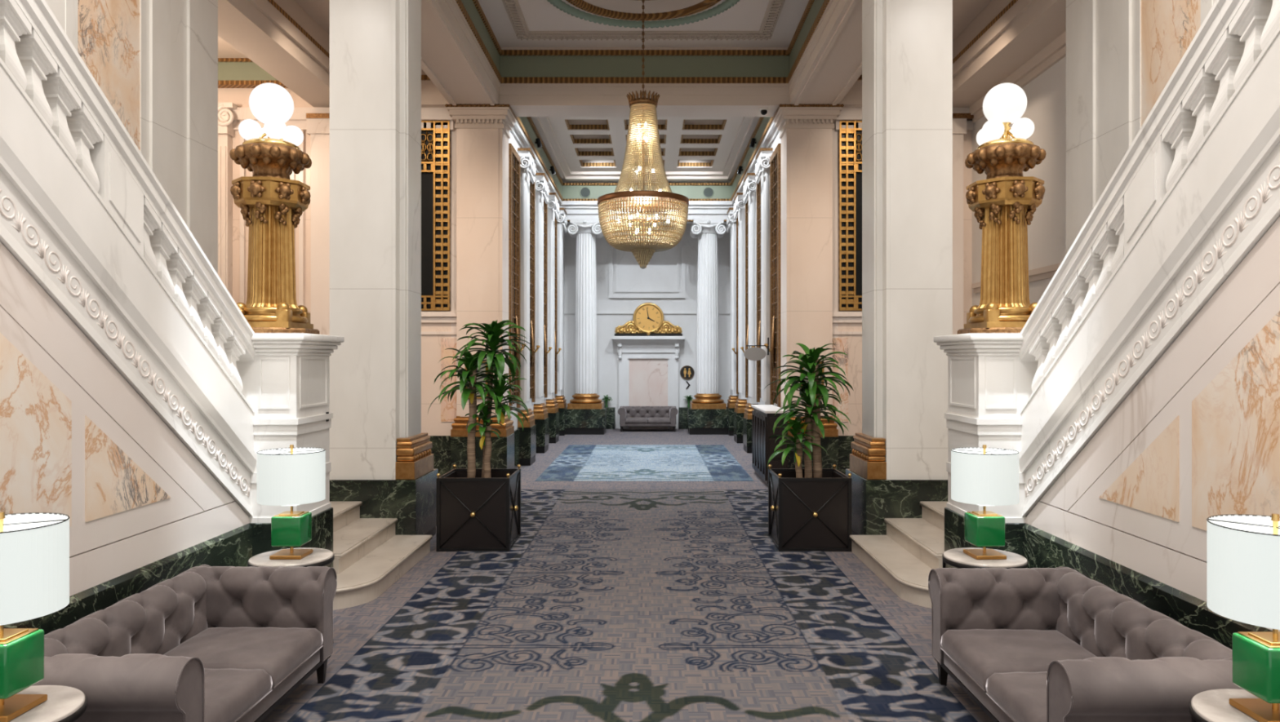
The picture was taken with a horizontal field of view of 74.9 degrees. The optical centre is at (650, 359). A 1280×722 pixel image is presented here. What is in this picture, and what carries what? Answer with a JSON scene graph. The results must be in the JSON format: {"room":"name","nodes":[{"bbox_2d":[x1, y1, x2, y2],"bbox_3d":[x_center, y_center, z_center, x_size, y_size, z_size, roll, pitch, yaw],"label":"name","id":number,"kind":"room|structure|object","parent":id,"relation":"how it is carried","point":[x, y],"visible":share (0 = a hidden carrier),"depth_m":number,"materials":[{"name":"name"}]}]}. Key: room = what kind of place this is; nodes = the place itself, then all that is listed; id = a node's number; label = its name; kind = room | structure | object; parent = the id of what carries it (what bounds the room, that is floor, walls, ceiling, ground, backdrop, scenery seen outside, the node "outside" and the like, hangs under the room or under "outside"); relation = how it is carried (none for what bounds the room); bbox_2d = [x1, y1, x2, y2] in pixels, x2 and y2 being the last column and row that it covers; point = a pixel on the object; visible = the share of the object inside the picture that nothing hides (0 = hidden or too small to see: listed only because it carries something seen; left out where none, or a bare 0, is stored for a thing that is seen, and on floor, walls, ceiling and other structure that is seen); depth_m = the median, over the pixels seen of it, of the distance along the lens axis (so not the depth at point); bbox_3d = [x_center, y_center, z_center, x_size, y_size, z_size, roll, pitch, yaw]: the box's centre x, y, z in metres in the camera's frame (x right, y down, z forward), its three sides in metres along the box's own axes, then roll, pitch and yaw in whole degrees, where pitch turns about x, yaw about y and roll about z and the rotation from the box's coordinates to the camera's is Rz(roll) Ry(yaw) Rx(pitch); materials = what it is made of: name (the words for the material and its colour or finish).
{"room":"hotel lobby","nodes":[
{"label":"hotel lobby","id":0,"kind":"room"},
{"bbox_2d":[0,57,257,596],"bbox_3d":[-3.230,-0.826,3.610,0.410,5.651,5.620,0,0,0],"label":"wall","id":1,"kind":"structure","parent":0,"point":[118,419],"depth_m":4.61,"materials":[{"name":"stone"}]},
{"bbox_2d":[0,0,256,391],"bbox_3d":[-3.127,-1.987,3.610,0.241,4.519,5.620,0,0,0],"label":"balustrade","id":2,"kind":"object","parent":1,"relation":"on","point":[34,46],"visible":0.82,"depth_m":4.74,"materials":[{"name":"white stone"}]},
{"bbox_2d":[4,523,252,635],"bbox_3d":[-3.075,1.627,3.610,0.060,0.745,5.620,0,0,0],"label":"baseboard","id":3,"kind":"structure","parent":1,"relation":"attached to","point":[233,548],"depth_m":5.08,"materials":[{"name":"green stone"}]},
{"bbox_2d":[44,0,217,274],"bbox_3d":[-5.250,-1.350,5.080,0.500,6.700,9.160,0,0,0],"label":"wall","id":4,"kind":"structure","parent":0,"point":[155,62],"depth_m":8.71,"materials":[{"name":"white stone"}]},
{"bbox_2d":[217,57,456,435],"bbox_3d":[-6.300,-1.550,14.090,6.600,7.100,0.520,0,0,0],"label":"wall","id":5,"kind":"structure","parent":0,"point":[237,77],"depth_m":14.02,"materials":[{"name":"paint"}]},
{"bbox_2d":[217,102,240,297],"bbox_3d":[-7.250,-1.120,13.908,0.748,6.240,0.285,0,0,0],"label":"pilaster","id":6,"kind":"object","parent":5,"relation":"attached to","point":[226,133],"visible":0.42,"depth_m":13.88,"materials":[{"name":"stone"}]},
{"bbox_2d":[421,120,450,311],"bbox_3d":[-4.180,-2.410,14.005,1.640,3.180,0.080,0,0,0],"label":"decorative grille","id":7,"kind":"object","parent":5,"relation":"in","point":[435,142],"depth_m":14.00,"materials":[{"name":"gold glass"}]},
{"bbox_2d":[429,435,450,476],"bbox_3d":[-6.350,1.640,14.020,6.500,0.720,0.060,0,0,0],"label":"baseboard","id":8,"kind":"structure","parent":5,"relation":"attached to","point":[441,449],"depth_m":13.99,"materials":[{"name":"green stone"}]},
{"bbox_2d":[508,116,564,469],"bbox_3d":[-2.675,-1.475,19.425,0.650,6.950,9.950,0,0,0],"label":"wall","id":9,"kind":"structure","parent":0,"point":[524,133],"depth_m":16.23,"materials":[{"name":"white paint"}]},
{"bbox_2d":[515,315,525,364],"bbox_3d":[-2.383,-0.325,15.300,0.184,0.952,0.258,0,0,0],"label":"wall sconce","id":10,"kind":"object","parent":9,"relation":"attached to","point":[517,355],"visible":0.66,"depth_m":15.28,"materials":[{"name":"brown metal"}]},
{"bbox_2d":[517,147,536,466],"bbox_3d":[-2.500,-0.990,16.060,0.560,5.980,0.720,0,0,0],"label":"column","id":11,"kind":"structure","parent":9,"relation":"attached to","point":[527,437],"depth_m":15.77,"materials":[{"name":"grey stone"}]},
{"bbox_2d":[530,320,540,367],"bbox_3d":[-2.383,-0.325,17.250,0.184,0.952,0.258,0,0,0],"label":"wall sconce","id":12,"kind":"object","parent":9,"relation":"attached to","point":[532,346],"visible":0.99,"depth_m":17.23,"materials":[{"name":"brown metal"}]},
{"bbox_2d":[535,137,542,148],"bbox_3d":[-2.326,-4.509,17.400,0.148,0.205,0.100,0,0,0],"label":"spotlight","id":13,"kind":"object","parent":9,"relation":"attached to","point":[538,142],"visible":1,"depth_m":17.36,"materials":[{"name":"black metal"}]},
{"bbox_2d":[533,173,549,453],"bbox_3d":[-2.500,-0.990,18.160,0.560,5.980,0.720,0,0,0],"label":"pilaster","id":14,"kind":"object","parent":9,"relation":"attached to","point":[540,411],"visible":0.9,"depth_m":17.87,"materials":[{"name":"grey stone"}]},
{"bbox_2d":[543,324,551,366],"bbox_3d":[-2.383,-0.325,19.350,0.184,0.952,0.258,0,0,0],"label":"wall sconce","id":15,"kind":"object","parent":9,"relation":"attached to","point":[545,352],"visible":1,"depth_m":19.32,"materials":[{"name":"brown metal"}]},
{"bbox_2d":[546,192,559,443],"bbox_3d":[-2.500,-0.990,20.260,0.560,5.980,0.720,0,0,0],"label":"pilaster","id":16,"kind":"object","parent":9,"relation":"attached to","point":[553,411],"visible":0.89,"depth_m":19.97,"materials":[{"name":"grey stone"}]},
{"bbox_2d":[549,165,555,174],"bbox_3d":[-2.326,-4.509,19.900,0.148,0.205,0.100,0,0,0],"label":"spotlight","id":17,"kind":"object","parent":9,"relation":"attached to","point":[552,169],"visible":1,"depth_m":19.86,"materials":[{"name":"black metal"}]},
{"bbox_2d":[554,328,561,365],"bbox_3d":[-2.383,-0.325,21.400,0.184,0.952,0.258,0,0,0],"label":"wall sconce","id":18,"kind":"object","parent":9,"relation":"attached to","point":[556,353],"visible":0.94,"depth_m":21.38,"materials":[{"name":"brown metal"}]},
{"bbox_2d":[555,207,567,435],"bbox_3d":[-2.500,-0.990,22.240,0.560,5.980,0.720,0,0,0],"label":"pilaster","id":19,"kind":"object","parent":9,"relation":"attached to","point":[561,401],"visible":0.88,"depth_m":21.95,"materials":[{"name":"grey stone"}]},
{"bbox_2d":[217,0,991,57],"bbox_3d":[-0.100,-5.050,11.550,19.000,0.100,5.300,0,0,0],"label":"ceiling","id":20,"kind":"structure","parent":0,"point":[964,11],"depth_m":12.13,"materials":[{"name":"beige paint"}]},
{"bbox_2d":[261,428,993,721],"bbox_3d":[-0.100,2.100,11.800,19.000,0.200,25.600,0,0,0],"label":"floor","id":21,"kind":"structure","parent":0,"point":[353,627],"depth_m":7.32,"materials":[{"name":"carpet"}]},
{"bbox_2d":[8,685,87,721],"bbox_3d":[-2.488,1.675,3.200,0.548,0.650,0.548,0,0,0],"label":"side table","id":22,"kind":"object","parent":21,"relation":"on","point":[63,704],"visible":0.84,"depth_m":3.26,"materials":[{"name":"white stone"}]},
{"bbox_2d":[0,511,69,721],"bbox_3d":[-2.488,0.967,3.200,0.435,0.763,0.435,0,0,0],"label":"table lamp","id":23,"kind":"object","parent":22,"relation":"on","point":[34,548],"visible":1,"depth_m":3.15,"materials":[{"name":"white fabric"}]},
{"bbox_2d":[31,564,337,721],"bbox_3d":[-2.441,1.639,4.380,0.930,0.722,1.790,0,0,0],"label":"tufted sofa","id":24,"kind":"object","parent":21,"relation":"on","point":[205,643],"visible":0.91,"depth_m":4.47,"materials":[{"name":"grey fabric"}]},
{"bbox_2d":[204,668,272,721],"bbox_3d":[-2.334,1.667,4.043,0.711,0.142,0.669,0,0,0],"label":"seat cushion","id":25,"kind":"object","parent":24,"relation":"on","point":[230,694],"depth_m":4.12,"materials":[{"name":"grey fabric"}]},
{"bbox_2d":[163,627,323,690],"bbox_3d":[-2.334,1.667,4.718,0.711,0.142,0.669,0,0,0],"label":"seat cushion","id":26,"kind":"object","parent":24,"relation":"on","point":[281,652],"depth_m":4.68,"materials":[{"name":"fabric"}]},
{"bbox_2d":[235,333,344,568],"bbox_3d":[-3.060,0.900,6.750,0.870,2.200,0.850,0,0,0],"label":"pedestal","id":27,"kind":"object","parent":21,"relation":"on","point":[286,385],"visible":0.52,"depth_m":6.42,"materials":[{"name":"white stone"}]},
{"bbox_2d":[229,82,319,334],"bbox_3d":[-3.060,-1.214,6.750,0.665,2.028,0.665,0,0,0],"label":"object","id":28,"kind":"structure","parent":27,"relation":"on","point":[272,204],"depth_m":6.60,"materials":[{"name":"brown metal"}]},
{"bbox_2d":[247,547,334,643],"bbox_3d":[-2.460,1.675,5.730,0.548,0.650,0.548,0,0,0],"label":"side table","id":29,"kind":"object","parent":21,"relation":"on","point":[319,557],"visible":0.45,"depth_m":5.62,"materials":[{"name":"white stone"}]},
{"bbox_2d":[257,444,325,559],"bbox_3d":[-2.460,0.967,5.730,0.435,0.763,0.435,0,0,0],"label":"table lamp","id":30,"kind":"object","parent":29,"relation":"on","point":[291,477],"visible":1,"depth_m":5.61,"materials":[{"name":"white fabric"}]},
{"bbox_2d":[280,504,300,506],"bbox_3d":[-2.460,0.996,5.730,0.110,0.005,0.110,0,0,0],"label":"diffuser","id":31,"kind":"object","parent":30,"relation":"attached to","point":[300,504],"depth_m":5.68,"materials":[{"name":"white"}]},
{"bbox_2d":[329,502,432,610],"bbox_3d":[-3.683,0.137,5.640,2.835,4.073,6.080,0,0,0],"label":"stairs","id":32,"kind":"structure","parent":21,"relation":"on","point":[370,558],"depth_m":7.69,"materials":[{"name":"beige stone"}]},
{"bbox_2d":[329,0,438,536],"bbox_3d":[-2.920,-1.650,9.140,0.960,7.300,0.920,0,0,0],"label":"pier","id":33,"kind":"object","parent":21,"relation":"on","point":[380,457],"visible":0.98,"depth_m":8.72,"materials":[{"name":"white stone"}]},
{"bbox_2d":[444,103,516,471],"bbox_3d":[-2.847,-1.103,14.149,1.066,6.206,0.862,0,0,0],"label":"pier","id":34,"kind":"object","parent":21,"relation":"on","point":[482,131],"visible":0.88,"depth_m":13.87,"materials":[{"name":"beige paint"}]},
{"bbox_2d":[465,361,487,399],"bbox_3d":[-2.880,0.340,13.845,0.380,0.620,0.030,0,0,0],"label":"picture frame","id":35,"kind":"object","parent":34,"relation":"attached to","point":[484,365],"visible":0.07,"depth_m":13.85,"materials":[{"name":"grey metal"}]},
{"bbox_2d":[565,218,607,435],"bbox_3d":[-1.760,-0.890,22.725,1.100,5.780,1.050,0,0,0],"label":"fluted column","id":36,"kind":"structure","parent":21,"relation":"on","point":[586,414],"depth_m":22.48,"materials":[{"name":"grey stone"}]},
{"bbox_2d":[287,489,977,721],"bbox_3d":[-0.100,1.997,8.175,3.800,0.006,9.250,0,0,0],"label":"patterned carpet","id":37,"kind":"object","parent":21,"relation":"on","point":[607,606],"visible":0.92,"depth_m":6.10,"materials":[{"name":"grey carpet"}]},
{"bbox_2d":[435,464,520,551],"bbox_3d":[-1.845,1.589,9.060,0.820,0.810,0.820,0,0,0],"label":"planter box","id":38,"kind":"object","parent":37,"relation":"on","point":[477,514],"visible":1,"depth_m":8.70,"materials":[{"name":"black paint"}]},
{"bbox_2d":[427,320,532,478],"bbox_3d":[-1.852,0.457,9.097,1.113,1.775,1.000,0,0,0],"label":"plant","id":39,"kind":"object","parent":38,"relation":"on","point":[495,388],"visible":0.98,"depth_m":9.01,"materials":[{"name":"green plant"}]},
{"bbox_2d":[768,464,851,551],"bbox_3d":[1.710,1.589,9.060,0.820,0.810,0.820,0,0,0],"label":"planter box","id":40,"kind":"object","parent":37,"relation":"on","point":[812,514],"visible":1,"depth_m":8.70,"materials":[{"name":"black paint"}]},
{"bbox_2d":[766,343,853,478],"bbox_3d":[1.732,0.581,9.061,0.990,1.525,0.851,0,0,0],"label":"plant","id":41,"kind":"object","parent":40,"relation":"on","point":[812,427],"visible":0.99,"depth_m":9.00,"materials":[{"name":"green plant"}]},
{"bbox_2d":[534,444,754,481],"bbox_3d":[-0.100,1.997,16.600,3.600,0.006,5.800,0,0,0],"label":"patterned carpet","id":42,"kind":"object","parent":21,"relation":"on","point":[576,463],"visible":1,"depth_m":15.85,"materials":[{"name":"blue carpet"}]},
{"bbox_2d":[611,336,684,429],"bbox_3d":[-0.060,0.665,24.010,2.094,2.670,0.380,0,0,0],"label":"chimneypiece","id":43,"kind":"object","parent":21,"relation":"on","point":[648,366],"visible":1,"depth_m":24.10,"materials":[{"name":"grey stone"}]},
{"bbox_2d":[611,336,684,352],"bbox_3d":[-0.060,-0.435,24.010,2.094,0.470,0.380,0,0,0],"label":"shelf","id":44,"kind":"object","parent":43,"relation":"attached to","point":[624,344],"depth_m":24.02,"materials":[{"name":"grey stone"}]},
{"bbox_2d":[614,302,682,336],"bbox_3d":[-0.060,-1.153,23.982,1.949,0.965,0.317,0,0,0],"label":"mantel clock","id":45,"kind":"object","parent":43,"relation":"on","point":[647,317],"visible":1,"depth_m":23.93,"materials":[{"name":"gold metal"}]},
{"bbox_2d":[617,406,678,431],"bbox_3d":[-0.072,1.664,23.474,1.664,0.671,0.865,0,0,0],"label":"tufted sofa","id":46,"kind":"object","parent":21,"relation":"on","point":[629,416],"visible":1,"depth_m":23.08,"materials":[{"name":"grey fabric"}]},
{"bbox_2d":[625,417,648,423],"bbox_3d":[-0.386,1.690,23.375,0.622,0.132,0.661,0,0,0],"label":"seat cushion","id":47,"kind":"object","parent":46,"relation":"on","point":[628,420],"depth_m":23.05,"materials":[{"name":"grey fabric"}]},
{"bbox_2d":[648,417,670,422],"bbox_3d":[0.242,1.690,23.375,0.622,0.133,0.661,0,0,0],"label":"seat cushion","id":48,"kind":"object","parent":46,"relation":"on","point":[651,420],"depth_m":23.06,"materials":[{"name":"beige fabric"}]},
{"bbox_2d":[686,218,728,435],"bbox_3d":[1.560,-0.890,22.725,1.100,5.780,1.050,0,0,0],"label":"fluted column","id":49,"kind":"structure","parent":21,"relation":"on","point":[707,414],"depth_m":22.48,"materials":[{"name":"grey stone"}]},
{"bbox_2d":[751,404,789,487],"bbox_3d":[1.970,1.400,13.887,0.380,1.200,1.825,0,0,0],"label":"reception desk","id":50,"kind":"object","parent":21,"relation":"on","point":[763,417],"visible":0.8,"depth_m":13.20,"materials":[{"name":"black wood"}]},
{"bbox_2d":[773,103,844,471],"bbox_3d":[2.647,-1.103,14.149,1.066,6.206,0.862,0,0,0],"label":"pier","id":51,"kind":"object","parent":21,"relation":"on","point":[806,135],"visible":0.77,"depth_m":13.87,"materials":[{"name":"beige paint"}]},
{"bbox_2d":[800,361,823,398],"bbox_3d":[2.680,0.340,13.845,0.380,0.620,0.030,0,0,0],"label":"picture frame","id":52,"kind":"object","parent":51,"relation":"attached to","point":[803,368],"visible":0.09,"depth_m":13.83,"materials":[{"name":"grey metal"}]},
{"bbox_2d":[848,502,947,608],"bbox_3d":[3.482,0.137,5.640,2.835,4.073,6.080,0,0,0],"label":"stairs","id":53,"kind":"structure","parent":21,"relation":"on","point":[904,558],"depth_m":7.76,"materials":[{"name":"beige stone"}]},
{"bbox_2d":[845,0,952,535],"bbox_3d":[2.720,-1.650,9.140,0.960,7.300,0.920,0,0,0],"label":"pier","id":54,"kind":"object","parent":21,"relation":"on","point":[898,460],"visible":0.98,"depth_m":8.72,"materials":[{"name":"beige stone"}]},
{"bbox_2d":[942,547,1028,568],"bbox_3d":[2.290,1.675,5.730,0.548,0.650,0.548,0,0,0],"label":"side table","id":55,"kind":"object","parent":21,"relation":"on","point":[955,557],"visible":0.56,"depth_m":5.61,"materials":[{"name":"white stone"}]},
{"bbox_2d":[951,444,1018,559],"bbox_3d":[2.290,0.967,5.730,0.435,0.763,0.435,0,0,-3],"label":"table lamp","id":56,"kind":"object","parent":55,"relation":"on","point":[984,477],"visible":1,"depth_m":5.61,"materials":[{"name":"white fabric"}]},
{"bbox_2d":[933,333,1038,568],"bbox_3d":[2.860,0.900,6.750,0.870,2.200,0.850,0,0,0],"label":"pedestal","id":57,"kind":"object","parent":21,"relation":"on","point":[989,385],"visible":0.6,"depth_m":6.42,"materials":[{"name":"white stone"}]},
{"bbox_2d":[957,82,1046,334],"bbox_3d":[2.860,-1.214,6.750,0.665,2.028,0.665,0,0,0],"label":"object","id":58,"kind":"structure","parent":57,"relation":"on","point":[1004,204],"depth_m":6.60,"materials":[{"name":"gold metal"}]},
{"bbox_2d":[928,567,1242,721],"bbox_3d":[2.201,1.639,4.340,0.930,0.722,1.790,0,0,0],"label":"tufted sofa","id":59,"kind":"object","parent":21,"relation":"on","point":[1059,644],"visible":0.91,"depth_m":4.40,"materials":[{"name":"grey fabric"}]},
{"bbox_2d":[986,671,1047,721],"bbox_3d":[2.095,1.667,4.003,0.711,0.142,0.669,0,0,0],"label":"seat cushion","id":60,"kind":"object","parent":59,"relation":"on","point":[1021,696],"depth_m":4.09,"materials":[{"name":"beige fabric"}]},
{"bbox_2d":[940,629,1096,693],"bbox_3d":[2.095,1.667,4.678,0.711,0.142,0.669,0,0,0],"label":"seat cushion","id":61,"kind":"object","parent":59,"relation":"on","point":[979,654],"depth_m":4.65,"materials":[{"name":"fabric"}]},
{"bbox_2d":[1189,689,1258,721],"bbox_3d":[2.363,1.675,3.160,0.548,0.650,0.548,0,0,0],"label":"side table","id":62,"kind":"object","parent":21,"relation":"on","point":[1210,706],"visible":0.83,"depth_m":3.25,"materials":[{"name":"white stone"}]},
{"bbox_2d":[1206,513,1279,721],"bbox_3d":[2.363,0.967,3.160,0.435,0.763,0.435,0,0,0],"label":"table lamp","id":63,"kind":"object","parent":62,"relation":"on","point":[1243,551],"visible":1,"depth_m":3.10,"materials":[{"name":"white fabric"}]},
{"bbox_2d":[478,0,808,47],"bbox_3d":[-0.100,-5.359,11.400,4.800,0.583,4.800,0,0,0],"label":"ceiling","id":64,"kind":"structure","parent":0,"point":[513,23],"depth_m":12.73,"materials":[{"name":"white paint"}]},
{"bbox_2d":[597,0,688,269],"bbox_3d":[-0.100,-3.469,11.400,1.249,4.463,1.249,0,0,-8],"label":"crystal chandelier","id":65,"kind":"object","parent":64,"relation":"hanging from","point":[639,202],"visible":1,"depth_m":11.18,"materials":[{"name":"gold metal"}]},
{"bbox_2d":[598,196,688,252],"bbox_3d":[-0.100,-1.793,11.401,1.237,0.614,1.236,0,0,0],"label":"basket","id":66,"kind":"object","parent":65,"relation":"on","point":[636,206],"depth_m":11.05,"materials":[{"name":"glass"}]},
{"bbox_2d":[530,116,759,181],"bbox_3d":[-0.100,-5.125,19.425,4.800,0.650,9.950,0,0,0],"label":"ceiling","id":67,"kind":"structure","parent":0,"point":[580,148],"depth_m":19.26,"materials":[{"name":"beige paint"}]},
{"bbox_2d":[559,181,733,428],"bbox_3d":[-0.100,-1.700,23.460,6.000,7.400,2.080,0,0,0],"label":"wall","id":68,"kind":"structure","parent":0,"point":[668,282],"depth_m":24.20,"materials":[{"name":"white paint"}]},
{"bbox_2d":[579,186,591,198],"bbox_3d":[-1.760,-4.510,22.535,0.304,0.304,0.030,0,0,0],"label":"speaker","id":69,"kind":"object","parent":68,"relation":"attached to","point":[584,192],"visible":1,"depth_m":22.53},
{"bbox_2d":[580,187,590,196],"bbox_3d":[-1.760,-4.510,22.540,0.280,0.280,0.020,0,0,0],"label":"grille","id":70,"kind":"object","parent":69,"relation":"attached to","point":[584,192],"depth_m":22.53,"materials":[{"name":"grey"}]},
{"bbox_2d":[605,407,688,429],"bbox_3d":[-0.100,1.690,24.075,5.200,0.620,0.250,0,0,0],"label":"baseboard","id":71,"kind":"structure","parent":68,"relation":"attached to","point":[611,411],"depth_m":23.95,"materials":[{"name":"green stone"}]},
{"bbox_2d":[601,395,612,407],"bbox_3d":[-1.258,1.195,24.030,0.359,0.370,0.317,0,0,0],"label":"potted plant","id":72,"kind":"object","parent":71,"relation":"on","point":[606,398],"visible":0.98,"depth_m":24.02,"materials":[{"name":"green plant"}]},
{"bbox_2d":[684,395,693,407],"bbox_3d":[1.094,1.202,24.028,0.348,0.357,0.319,0,0,0],"label":"potted plant","id":73,"kind":"object","parent":71,"relation":"on","point":[689,398],"visible":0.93,"depth_m":24.02,"materials":[{"name":"green plant"}]},
{"bbox_2d":[680,365,693,379],"bbox_3d":[1.060,0.380,24.180,0.410,0.410,0.040,0,0,0],"label":"restroom sign","id":74,"kind":"object","parent":68,"relation":"attached to","point":[686,372],"visible":1,"depth_m":24.17,"materials":[{"name":"black metal"}]},
{"bbox_2d":[702,186,714,198],"bbox_3d":[1.560,-4.510,22.535,0.304,0.304,0.030,0,0,0],"label":"speaker","id":75,"kind":"object","parent":68,"relation":"attached to","point":[708,192],"visible":1,"depth_m":22.53},
{"bbox_2d":[729,116,780,408],"bbox_3d":[2.475,-1.475,19.425,0.650,6.950,9.950,0,0,0],"label":"wall","id":76,"kind":"structure","parent":0,"point":[766,134],"depth_m":16.14,"materials":[{"name":"white paint"}]},
{"bbox_2d":[726,207,738,435],"bbox_3d":[2.300,-0.990,22.240,0.560,5.980,0.720,0,0,0],"label":"pilaster","id":77,"kind":"object","parent":76,"relation":"attached to","point":[733,397],"visible":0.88,"depth_m":21.95,"materials":[{"name":"grey stone"}]},
{"bbox_2d":[732,336,737,361],"bbox_3d":[2.183,-0.325,21.400,0.184,0.952,0.258,0,0,0],"label":"wall sconce","id":78,"kind":"object","parent":76,"relation":"attached to","point":[733,348],"visible":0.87,"depth_m":21.38,"materials":[{"name":"brown metal"}]},
{"bbox_2d":[736,165,742,174],"bbox_3d":[2.126,-4.509,19.900,0.148,0.205,0.100,0,0,0],"label":"spotlight","id":79,"kind":"object","parent":76,"relation":"attached to","point":[740,169],"visible":1,"depth_m":19.86,"materials":[{"name":"black metal"}]},
{"bbox_2d":[733,192,746,443],"bbox_3d":[2.300,-0.990,20.260,0.560,5.980,0.720,0,0,0],"label":"pilaster","id":80,"kind":"object","parent":76,"relation":"attached to","point":[739,204],"visible":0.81,"depth_m":19.97,"materials":[{"name":"grey stone"}]},
{"bbox_2d":[740,324,748,366],"bbox_3d":[2.183,-0.325,19.350,0.184,0.952,0.258,0,0,0],"label":"wall sconce","id":81,"kind":"object","parent":76,"relation":"attached to","point":[747,336],"visible":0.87,"depth_m":19.33,"materials":[{"name":"brown metal"}]},
{"bbox_2d":[742,173,758,453],"bbox_3d":[2.300,-0.990,18.160,0.560,5.980,0.720,0,0,0],"label":"pilaster","id":82,"kind":"object","parent":76,"relation":"attached to","point":[750,184],"visible":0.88,"depth_m":17.87,"materials":[{"name":"grey stone"}]},
{"bbox_2d":[749,137,756,148],"bbox_3d":[2.126,-4.509,17.400,0.148,0.205,0.100,0,0,0],"label":"spotlight","id":83,"kind":"object","parent":76,"relation":"attached to","point":[753,142],"visible":1,"depth_m":17.36,"materials":[{"name":"black metal"}]},
{"bbox_2d":[751,320,760,367],"bbox_3d":[2.183,-0.325,17.250,0.184,0.952,0.258,0,0,0],"label":"wall sconce","id":84,"kind":"object","parent":76,"relation":"attached to","point":[759,328],"visible":0.57,"depth_m":17.23,"materials":[{"name":"brown metal"}]},
{"bbox_2d":[743,337,768,360],"bbox_3d":[1.926,-0.188,15.200,0.452,0.424,0.040,0,0,0],"label":"sign","id":85,"kind":"object","parent":76,"relation":"attached to","point":[751,353],"visible":1,"depth_m":15.19,"materials":[{"name":"grey metal"}]},
{"bbox_2d":[755,147,773,404],"bbox_3d":[2.300,-0.990,16.060,0.560,5.980,0.720,0,0,0],"label":"pilaster","id":86,"kind":"object","parent":76,"relation":"attached to","point":[763,155],"visible":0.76,"depth_m":15.77,"materials":[{"name":"grey stone"}]},
{"bbox_2d":[764,315,774,368],"bbox_3d":[2.183,-0.325,15.300,0.184,0.952,0.258,0,0,0],"label":"wall sconce","id":87,"kind":"object","parent":76,"relation":"attached to","point":[771,350],"visible":0.98,"depth_m":15.28,"materials":[{"name":"brown metal"}]},
{"bbox_2d":[832,106,973,435],"bbox_3d":[4.250,-1.550,14.090,2.900,7.100,0.520,0,0,0],"label":"wall","id":88,"kind":"structure","parent":0,"point":[846,325],"depth_m":14.05,"materials":[{"name":"stone"}]},
{"bbox_2d":[838,435,853,475],"bbox_3d":[4.300,1.640,14.020,2.800,0.720,0.060,0,0,0],"label":"baseboard","id":89,"kind":"structure","parent":88,"relation":"attached to","point":[845,449],"depth_m":13.99,"materials":[{"name":"green stone"}]},
{"bbox_2d":[838,120,862,311],"bbox_3d":[3.980,-2.410,14.005,1.640,3.180,0.080,0,0,0],"label":"decorative grille","id":90,"kind":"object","parent":88,"relation":"in","point":[850,140],"depth_m":14.00,"materials":[{"name":"gold glass"}]},
{"bbox_2d":[968,31,1066,306],"bbox_3d":[5.500,-1.550,11.930,0.400,7.100,4.540,0,0,0],"label":"wall","id":91,"kind":"structure","parent":0,"point":[1042,77],"depth_m":11.41,"materials":[{"name":"white paint"}]},
{"bbox_2d":[1066,0,1215,253],"bbox_3d":[5.050,-1.350,5.080,0.500,6.700,9.160,0,0,0],"label":"wall","id":92,"kind":"structure","parent":0,"point":[1122,55],"depth_m":8.77,"materials":[{"name":"white stone"}]},
{"bbox_2d":[1018,24,1279,632],"bbox_3d":[3.030,-0.826,3.610,0.410,5.651,5.620,0,0,0],"label":"wall","id":93,"kind":"structure","parent":0,"point":[1157,417],"depth_m":4.49,"materials":[{"name":"stone"}]},
{"bbox_2d":[1022,523,1272,649],"bbox_3d":[2.875,1.627,3.610,0.060,0.745,5.620,0,0,0],"label":"baseboard","id":94,"kind":"structure","parent":93,"relation":"attached to","point":[1041,548],"depth_m":4.93,"materials":[{"name":"green stone"}]},
{"bbox_2d":[1018,0,1279,391],"bbox_3d":[2.927,-1.987,3.610,0.241,4.519,5.620,0,0,0],"label":"balustrade","id":95,"kind":"object","parent":93,"relation":"on","point":[1233,34],"visible":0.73,"depth_m":4.71,"materials":[{"name":"white stone"}]},
{"bbox_3d":[-0.100,-5.425,4.700,19.000,0.150,8.400,0,0,0],"label":"ceiling","id":96,"kind":"structure","parent":0,"visible":0},
{"bbox_2d":[217,0,1066,116],"bbox_3d":[-0.100,-4.835,7.475,11.000,1.330,13.950,0,0,0],"label":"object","id":97,"kind":"object","parent":96,"relation":"attached to","point":[463,60],"visible":0.74,"depth_m":12.83,"materials":[{"name":"beige paint"}]},
{"bbox_2d":[759,107,768,115],"bbox_3d":[1.900,-4.155,14.000,0.150,0.110,0.150,0,0,0],"label":"dome camera","id":98,"kind":"object","parent":97,"relation":"attached to","point":[763,111],"visible":1,"depth_m":13.96,"materials":[{"name":"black plastic"}]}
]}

